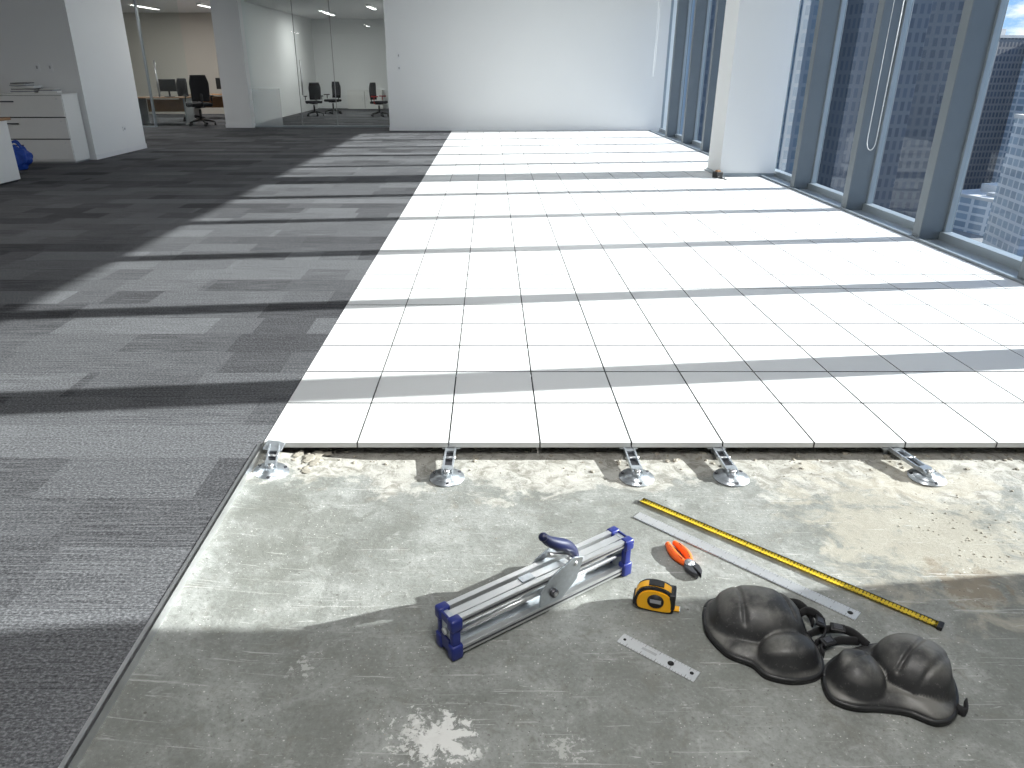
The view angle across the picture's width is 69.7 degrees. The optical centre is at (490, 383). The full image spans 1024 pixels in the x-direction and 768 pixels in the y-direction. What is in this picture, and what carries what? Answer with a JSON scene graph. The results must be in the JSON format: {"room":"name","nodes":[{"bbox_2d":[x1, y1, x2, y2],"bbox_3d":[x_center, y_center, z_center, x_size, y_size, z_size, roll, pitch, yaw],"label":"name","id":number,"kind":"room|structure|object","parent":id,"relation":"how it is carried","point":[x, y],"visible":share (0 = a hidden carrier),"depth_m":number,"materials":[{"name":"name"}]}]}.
{"room":"office under renovation","nodes":[
{"label":"office under renovation","id":0,"kind":"room"},
{"bbox_2d":[0,0,145,154],"bbox_3d":[-10.615,-6.111,13.999,6.570,3.300,2.150,0,23,0],"label":"wall partition","id":1,"kind":"structure","parent":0,"point":[85,42],"depth_m":13.25,"materials":[{"name":"paint"}]},
{"bbox_2d":[34,63,40,71],"bbox_3d":[-8.050,-5.617,13.032,0.090,0.140,0.018,0,23,0],"label":"light switch","id":2,"kind":"object","parent":1,"relation":"attached to","point":[36,65],"visible":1,"depth_m":13.03,"materials":[{"name":"paint"}]},
{"bbox_2d":[47,63,52,71],"bbox_3d":[-7.820,-5.617,13.032,0.090,0.140,0.018,0,23,0],"label":"light switch","id":3,"kind":"object","parent":1,"relation":"attached to","point":[49,65],"visible":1,"depth_m":13.03,"materials":[{"name":"paint"}]},
{"bbox_2d":[89,144,146,159],"bbox_3d":[-10.607,-4.635,14.630,6.585,0.090,2.165,0,23,0],"label":"baseboard","id":4,"kind":"structure","parent":1,"relation":"attached to","point":[142,146],"depth_m":14.40,"materials":[{"name":"paint"}]},
{"bbox_2d":[123,13,224,113],"bbox_3d":[-10.625,-11.402,26.229,6.750,3.300,0.200,0,23,0],"label":"wall","id":5,"kind":"structure","parent":0,"point":[181,45],"depth_m":25.95,"materials":[{"name":"paint"}]},
{"bbox_2d":[77,451,364,767],"bbox_3d":[-0.810,1.522,0.658,0.500,0.052,6.000,0,23,0],"label":"floor","id":6,"kind":"structure","parent":0,"point":[212,686],"depth_m":2.32,"materials":[{"name":"concrete"}]},
{"bbox_2d":[58,444,263,767],"bbox_3d":[-1.062,1.483,0.641,0.024,0.037,6.000,0,23,0],"label":"trim","id":7,"kind":"structure","parent":6,"relation":"on","point":[87,734],"depth_m":2.28,"materials":[{"name":"metal"}]},
{"bbox_2d":[254,440,289,479],"bbox_3d":[-0.968,0.341,3.296,0.155,0.073,0.276,1,23,3],"label":"pedestal","id":8,"kind":"object","parent":6,"relation":"on","point":[271,469],"depth_m":3.25,"materials":[{"name":"metal"}]},
{"bbox_2d":[0,108,450,767],"bbox_3d":[-7.530,-4.482,14.404,12.940,0.012,36.000,0,23,0],"label":"floor","id":9,"kind":"structure","parent":0,"point":[163,304],"depth_m":4.57,"materials":[{"name":"grey carpet"}]},
{"bbox_2d":[0,117,20,185],"bbox_3d":[-7.500,-3.364,10.666,0.840,0.905,0.750,0,23,0],"label":"table","id":10,"kind":"object","parent":9,"relation":"on","point":[9,172],"visible":1,"depth_m":10.80,"materials":[{"name":"white wood"}]},
{"bbox_2d":[11,140,32,169],"bbox_3d":[-7.881,-3.812,12.243,0.431,0.470,0.354,-10,25,-21],"label":"bag","id":11,"kind":"object","parent":9,"relation":"on","point":[24,158],"visible":0.61,"depth_m":12.19,"materials":[{"name":"plastic"}]},
{"bbox_2d":[0,93,89,162],"bbox_3d":[-8.010,-4.575,13.143,1.200,1.160,0.562,0,23,0],"label":"filing cabinet","id":12,"kind":"object","parent":9,"relation":"on","point":[50,126],"visible":0.76,"depth_m":12.92,"materials":[{"name":"white metal"}]},
{"bbox_2d":[9,82,61,93],"bbox_3d":[-7.977,-5.194,12.895,0.796,0.174,0.340,0,23,0],"label":"paper stack","id":13,"kind":"object","parent":12,"relation":"on","point":[17,87],"visible":1,"depth_m":12.79,"materials":[{"name":"white paper"}]},
{"bbox_2d":[138,96,195,124],"bbox_3d":[-9.750,-8.210,22.053,1.500,0.755,0.750,0,23,0],"label":"desk","id":14,"kind":"object","parent":9,"relation":"on","point":[160,105],"visible":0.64,"depth_m":22.21,"materials":[{"name":"brown wood"}]},
{"bbox_2d":[158,79,176,96],"bbox_3d":[-9.596,-8.808,21.870,0.550,0.490,0.180,5,24,10],"label":"computer monitor","id":15,"kind":"object","parent":14,"relation":"on","point":[168,85],"visible":1,"depth_m":21.81,"materials":[{"name":"black plastic"}]},
{"bbox_2d":[176,78,204,121],"bbox_3d":[-9.412,-8.887,22.991,0.737,1.254,0.684,13,27,28],"label":"office chair","id":16,"kind":"object","parent":9,"relation":"on","point":[181,84],"visible":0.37,"depth_m":22.61,"materials":[{"name":"black fabric"}]},
{"bbox_2d":[182,75,216,125],"bbox_3d":[-8.435,-8.184,21.223,0.804,1.368,0.746,-15,28,-31],"label":"office chair","id":17,"kind":"object","parent":9,"relation":"on","point":[198,84],"visible":1,"depth_m":20.93,"materials":[{"name":"black fabric"}]},
{"bbox_2d":[189,94,223,118],"bbox_3d":[-9.000,-9.162,24.256,1.600,0.755,0.750,0,23,0],"label":"desk","id":18,"kind":"object","parent":9,"relation":"on","point":[217,101],"visible":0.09,"depth_m":24.45,"materials":[{"name":"brown wood"}]},
{"bbox_2d":[215,78,220,88],"bbox_3d":[-8.704,-9.761,24.073,0.550,0.490,0.180,-5,24,-11],"label":"computer monitor","id":19,"kind":"object","parent":18,"relation":"on","point":[218,84],"visible":0.2,"depth_m":23.97,"materials":[{"name":"black plastic"}]},
{"bbox_2d":[209,0,258,127],"bbox_3d":[-7.090,-8.858,20.348,0.770,3.300,0.615,0,23,0],"label":"column","id":20,"kind":"structure","parent":9,"relation":"on","point":[229,22],"depth_m":20.12,"materials":[{"name":"paint"}]},
{"bbox_2d":[303,82,323,115],"bbox_3d":[-6.140,-9.862,25.459,0.636,1.083,0.591,-12,26,-26],"label":"office chair","id":21,"kind":"object","parent":9,"relation":"on","point":[314,89],"visible":1,"depth_m":25.22,"materials":[{"name":"black fabric"}]},
{"bbox_2d":[324,82,341,113],"bbox_3d":[-5.738,-10.392,26.685,0.636,1.083,0.591,15,28,31],"label":"office chair","id":22,"kind":"object","parent":9,"relation":"on","point":[336,86],"visible":0.97,"depth_m":26.70,"materials":[{"name":"black fabric"}]},
{"bbox_2d":[347,90,383,108],"bbox_3d":[-5.100,-11.575,29.902,1.400,0.700,0.440,0,23,0],"label":"base cabinet","id":23,"kind":"object","parent":9,"relation":"on","point":[357,99],"visible":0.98,"depth_m":29.73,"materials":[{"name":"white laminate"}]},
{"bbox_2d":[369,82,388,116],"bbox_3d":[-3.869,-9.753,25.207,0.591,1.083,0.636,9,25,19],"label":"office chair","id":24,"kind":"object","parent":9,"relation":"on","point":[372,86],"visible":1,"depth_m":25.18,"materials":[{"name":"black fabric"}]},
{"bbox_2d":[120,0,383,18],"bbox_3d":[-4.625,-7.608,13.052,19.150,0.200,36.400,0,23,0],"label":"ceiling","id":25,"kind":"structure","parent":0,"point":[311,9],"depth_m":23.27,"materials":[{"name":"paint"}]},
{"bbox_2d":[137,4,159,9],"bbox_3d":[-10.600,-11.660,22.740,0.140,0.057,1.420,0,23,0],"label":"ceiling light","id":26,"kind":"object","parent":25,"relation":"attached to","point":[138,5],"depth_m":22.60,"materials":[{"name":"white plastic"}]},
{"bbox_2d":[196,3,209,7],"bbox_3d":[-8.600,-11.461,22.281,0.140,0.057,1.420,0,23,0],"label":"ceiling light","id":27,"kind":"object","parent":25,"relation":"attached to","point":[200,4],"depth_m":21.82,"materials":[{"name":"white plastic"}]},
{"bbox_2d":[366,4,376,9],"bbox_3d":[-3.700,-11.660,22.740,0.140,0.057,1.420,0,23,0],"label":"ceiling light","id":28,"kind":"object","parent":25,"relation":"attached to","point":[367,5],"depth_m":22.49,"materials":[{"name":"white plastic"}]},
{"bbox_2d":[653,0,660,76],"bbox_3d":[4.180,-8.804,18.527,0.009,1.954,0.188,0,23,0],"label":"chain","id":29,"kind":"object","parent":25,"relation":"hanging from","point":[660,0],"visible":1,"depth_m":18.56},
{"bbox_2d":[867,0,903,149],"bbox_3d":[4.220,-3.779,7.681,0.009,2.564,0.208,0,23,0],"label":"chain","id":30,"kind":"object","parent":25,"relation":"hanging from","point":[894,0],"visible":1,"depth_m":7.89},
{"bbox_2d":[133,0,389,126],"bbox_3d":[-6.760,-8.810,20.236,8.080,3.300,0.139,0,23,0],"label":"glass wall","id":31,"kind":"structure","parent":0,"point":[302,125],"depth_m":20.45,"materials":[{"name":"clear glass"}]},
{"bbox_2d":[244,2,317,122],"bbox_3d":[-7.175,-10.936,25.150,0.150,3.300,9.750,0,23,0],"label":"wall","id":32,"kind":"structure","parent":0,"point":[271,34],"depth_m":24.56,"materials":[{"name":"paint"}]},
{"bbox_2d":[311,19,388,105],"bbox_3d":[-8.360,-12.911,29.716,11.280,3.300,0.200,0,23,0],"label":"wall","id":33,"kind":"structure","parent":0,"point":[358,47],"depth_m":29.49,"materials":[{"name":"paint"}]},
{"bbox_2d":[318,106,388,107],"bbox_3d":[-4.910,-11.399,30.251,4.380,0.100,0.020,0,23,0],"label":"baseboard","id":34,"kind":"structure","parent":33,"relation":"attached to","point":[318,106],"depth_m":30.25,"materials":[{"name":"paint"}]},
{"bbox_2d":[383,0,677,131],"bbox_3d":[1.115,-8.348,19.270,7.670,3.380,0.200,0,23,0],"label":"wall","id":35,"kind":"structure","parent":0,"point":[464,63],"depth_m":19.16,"materials":[{"name":"paint"}]},
{"bbox_2d":[389,127,652,130],"bbox_3d":[0.818,-6.873,19.790,7.105,0.100,0.015,0,23,0],"label":"baseboard","id":36,"kind":"structure","parent":35,"relation":"attached to","point":[390,128],"depth_m":19.78,"materials":[{"name":"paint"}]},
{"bbox_2d":[659,0,692,136],"bbox_3d":[4.450,-7.920,18.180,0.320,3.300,1.900,0,23,0],"label":"window","id":37,"kind":"structure","parent":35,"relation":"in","point":[682,5],"depth_m":17.47,"materials":[{"name":"metal"}]},
{"bbox_2d":[675,0,711,143],"bbox_3d":[4.450,-7.229,16.583,0.320,3.300,1.720,0,23,0],"label":"window","id":38,"kind":"structure","parent":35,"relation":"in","point":[700,10],"depth_m":15.97,"materials":[{"name":"metal"}]},
{"bbox_2d":[692,0,725,151],"bbox_3d":[4.450,-6.574,15.069,0.320,3.300,1.720,0,23,0],"label":"window","id":39,"kind":"structure","parent":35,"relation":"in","point":[704,144],"depth_m":14.57,"materials":[{"name":"metal"}]},
{"bbox_2d":[775,0,800,168],"bbox_3d":[4.450,-5.264,12.040,0.320,3.300,1.720,0,23,0],"label":"window","id":40,"kind":"structure","parent":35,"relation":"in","point":[800,0],"depth_m":11.37,"materials":[{"name":"metal"}]},
{"bbox_2d":[649,130,1023,284],"bbox_3d":[4.450,-3.120,11.316,0.400,0.100,18.550,0,23,0],"label":"trim","id":41,"kind":"structure","parent":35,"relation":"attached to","point":[1007,272],"depth_m":7.70,"materials":[{"name":"grey metal"}]},
{"bbox_2d":[775,0,847,188],"bbox_3d":[4.450,-4.616,10.544,0.320,3.300,1.680,0,23,0],"label":"window","id":42,"kind":"structure","parent":41,"relation":"on","point":[828,10],"depth_m":9.94,"materials":[{"name":"metal"}]},
{"bbox_2d":[808,0,913,209],"bbox_3d":[4.450,-3.965,9.039,0.320,3.300,1.740,0,23,0],"label":"window","id":43,"kind":"structure","parent":41,"relation":"on","point":[861,162],"depth_m":8.54,"materials":[{"name":"metal"}]},
{"bbox_2d":[862,0,1008,238],"bbox_3d":[4.450,-3.306,7.515,0.320,3.300,1.720,0,23,0],"label":"window","id":44,"kind":"structure","parent":41,"relation":"on","point":[977,20],"depth_m":7.03,"materials":[{"name":"metal"}]},
{"bbox_2d":[938,0,1023,279],"bbox_3d":[4.450,-2.653,6.005,0.320,3.300,1.710,0,23,0],"label":"window","id":45,"kind":"structure","parent":41,"relation":"on","point":[1005,258],"depth_m":6.83,"materials":[{"name":"metal"}]},
{"bbox_2d":[266,431,1023,767],"bbox_3d":[-4.600,-4.313,14.477,18.800,0.220,36.000,0,23,0],"label":"floor","id":46,"kind":"structure","parent":0,"point":[557,688],"depth_m":2.46,"materials":[{"name":"concrete"}]},
{"bbox_2d":[430,440,464,486],"bbox_3d":[-0.195,0.352,3.342,0.156,0.059,0.350,0,23,0],"label":"pedestal","id":47,"kind":"object","parent":46,"relation":"on","point":[447,476],"depth_m":3.25,"materials":[{"name":"metal"}]},
{"bbox_2d":[450,132,537,430],"bbox_3d":[1.585,-3.248,11.670,5.230,0.054,17.600,0,23,0],"label":"grid","id":48,"kind":"object","parent":46,"relation":"on","point":[483,132],"visible":0.02,"depth_m":4.92,"materials":[{"name":"metal"}]},
{"bbox_2d":[264,131,1023,446],"bbox_3d":[1.594,-3.263,11.603,5.295,0.026,17.858,0,23,0],"label":"floor","id":49,"kind":"structure","parent":48,"relation":"on","point":[666,302],"depth_m":5.04,"materials":[{"name":"tile"}]},
{"bbox_2d":[712,170,724,178],"bbox_3d":[3.542,-3.250,11.394,0.128,0.115,0.228,-7,24,-16],"label":"junction box","id":50,"kind":"object","parent":49,"relation":"on","point":[718,174],"visible":1,"depth_m":11.40,"materials":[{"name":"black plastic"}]},
{"bbox_2d":[435,526,633,660],"bbox_3d":[0.169,0.612,2.422,0.758,0.310,0.123,-15,28,-31],"label":"cutter","id":51,"kind":"object","parent":46,"relation":"on","point":[565,570],"visible":1,"depth_m":2.40,"materials":[{"name":"metal"}]},
{"bbox_2d":[619,445,654,486],"bbox_3d":[0.646,0.352,3.342,0.156,0.059,0.350,0,23,0],"label":"pedestal","id":52,"kind":"object","parent":46,"relation":"on","point":[635,475],"depth_m":3.25,"materials":[{"name":"metal"}]},
{"bbox_2d":[633,579,679,613],"bbox_3d":[0.558,0.710,2.466,0.156,0.102,0.068,7,24,15],"label":"tape measure","id":53,"kind":"object","parent":46,"relation":"on","point":[656,595],"visible":1,"depth_m":2.44,"materials":[{"name":"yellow plastic"}]},
{"bbox_2d":[291,447,1023,766],"bbox_3d":[1.145,0.688,2.602,4.115,0.045,2.024,0,23,0],"label":"debris","id":54,"kind":"object","parent":46,"relation":"on","point":[315,456],"visible":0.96,"depth_m":3.41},
{"bbox_2d":[617,633,699,681],"bbox_3d":[0.515,0.844,2.274,0.262,0.004,0.048,18,29,36],"label":"ruler","id":55,"kind":"object","parent":46,"relation":"on","point":[658,657],"visible":1,"depth_m":2.27,"materials":[{"name":"metal"}]},
{"bbox_2d":[665,540,701,577],"bbox_3d":[0.712,0.643,2.707,0.076,0.032,0.215,-6,24,-15],"label":"pliers","id":56,"kind":"object","parent":46,"relation":"on","point":[692,568],"visible":1,"depth_m":2.70,"materials":[{"name":"orange plastic"}]},
{"bbox_2d":[707,446,749,486],"bbox_3d":[1.066,0.352,3.342,0.156,0.059,0.350,0,23,0],"label":"pedestal","id":57,"kind":"object","parent":46,"relation":"on","point":[729,475],"depth_m":3.25,"materials":[{"name":"metal"}]},
{"bbox_2d":[633,512,860,620],"bbox_3d":[0.905,0.652,2.717,0.870,0.004,0.052,21,31,40],"label":"ruler","id":58,"kind":"object","parent":46,"relation":"on","point":[844,610],"visible":1,"depth_m":2.67,"materials":[{"name":"metal"}]},
{"bbox_2d":[706,0,799,176],"bbox_3d":[4.027,-4.930,11.269,0.885,3.300,0.730,0,23,0],"label":"column","id":59,"kind":"structure","parent":46,"relation":"on","point":[758,36],"depth_m":11.14,"materials":[{"name":"paint"}]},
{"bbox_2d":[702,585,825,684],"bbox_3d":[0.878,0.755,2.313,0.382,0.137,0.375,0,23,0],"label":"knee pad","id":60,"kind":"object","parent":46,"relation":"on","point":[761,629],"visible":1,"depth_m":2.27,"materials":[{"name":"black rubber"}]},
{"bbox_2d":[638,498,944,630],"bbox_3d":[1.049,0.638,2.738,1.135,0.014,0.036,20,30,38],"label":"ruler","id":61,"kind":"object","parent":46,"relation":"on","point":[939,625],"visible":1,"depth_m":2.67,"materials":[{"name":"yellow plastic"}]},
{"bbox_2d":[806,622,968,726],"bbox_3d":[1.170,0.820,2.169,0.409,0.135,0.319,6,24,13],"label":"knee pad","id":62,"kind":"object","parent":46,"relation":"on","point":[902,674],"visible":1,"depth_m":2.09,"materials":[{"name":"black rubber"}]},
{"bbox_2d":[880,447,946,486],"bbox_3d":[1.914,0.350,3.348,0.156,0.059,0.367,-4,24,-10],"label":"pedestal","id":63,"kind":"object","parent":46,"relation":"on","point":[921,473],"depth_m":3.26,"materials":[{"name":"metal"}]},
{"label":"outside","id":64,"kind":"structure","parent":0,"visible":0},
{"bbox_2d":[680,0,1023,256],"bbox_3d":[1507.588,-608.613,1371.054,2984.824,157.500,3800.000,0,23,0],"label":"city skyline","id":65,"kind":"object","parent":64,"point":[990,211],"visible":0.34,"depth_m":232.82,"materials":[{"name":"glass"}]}
]}

